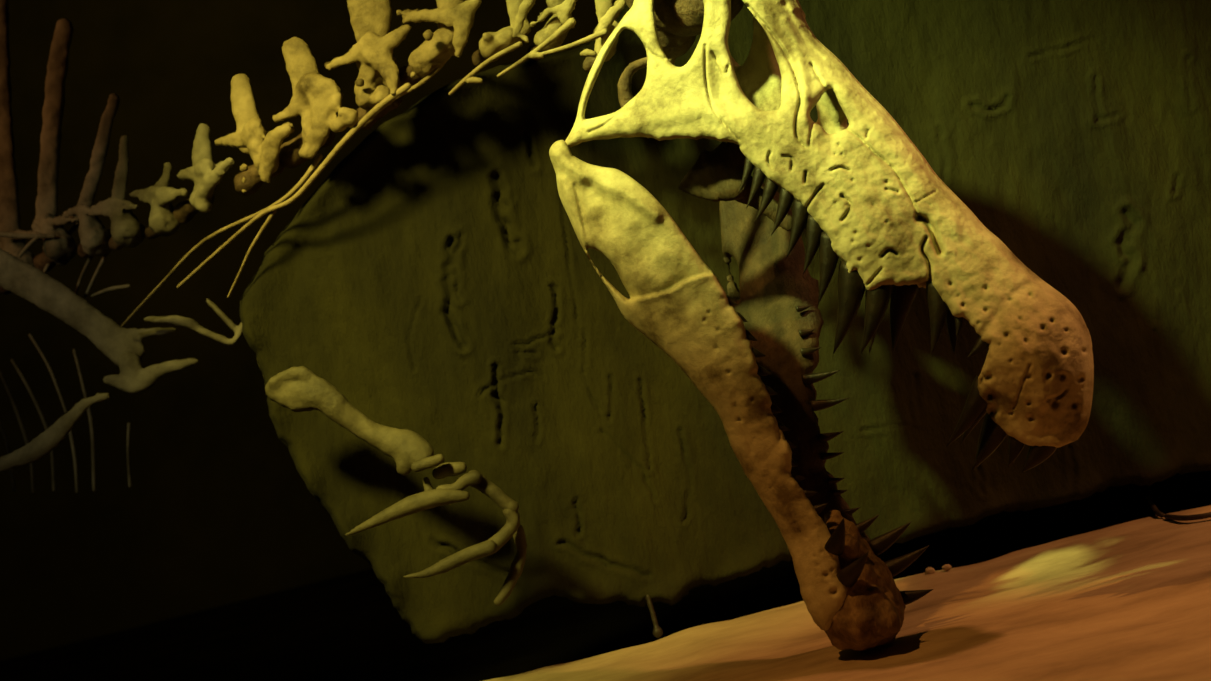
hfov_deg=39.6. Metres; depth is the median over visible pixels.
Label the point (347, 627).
floor
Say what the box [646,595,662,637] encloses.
peg
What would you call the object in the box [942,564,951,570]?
chip
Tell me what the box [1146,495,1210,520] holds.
cable
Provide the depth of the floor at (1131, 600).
2.89 m
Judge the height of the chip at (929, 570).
0.018 m
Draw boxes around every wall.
[0,0,616,660]
[239,0,1210,643]
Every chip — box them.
[925,567,934,574]
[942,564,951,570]
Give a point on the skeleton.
(865, 195)
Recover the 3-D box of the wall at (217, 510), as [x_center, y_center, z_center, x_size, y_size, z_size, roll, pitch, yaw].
[-0.363,-1.455,9.100,12.400,4.760,0.200,-14,0,0]
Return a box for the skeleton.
[0,0,1093,651]
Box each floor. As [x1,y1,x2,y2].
[0,470,1210,680]
[484,505,1210,680]

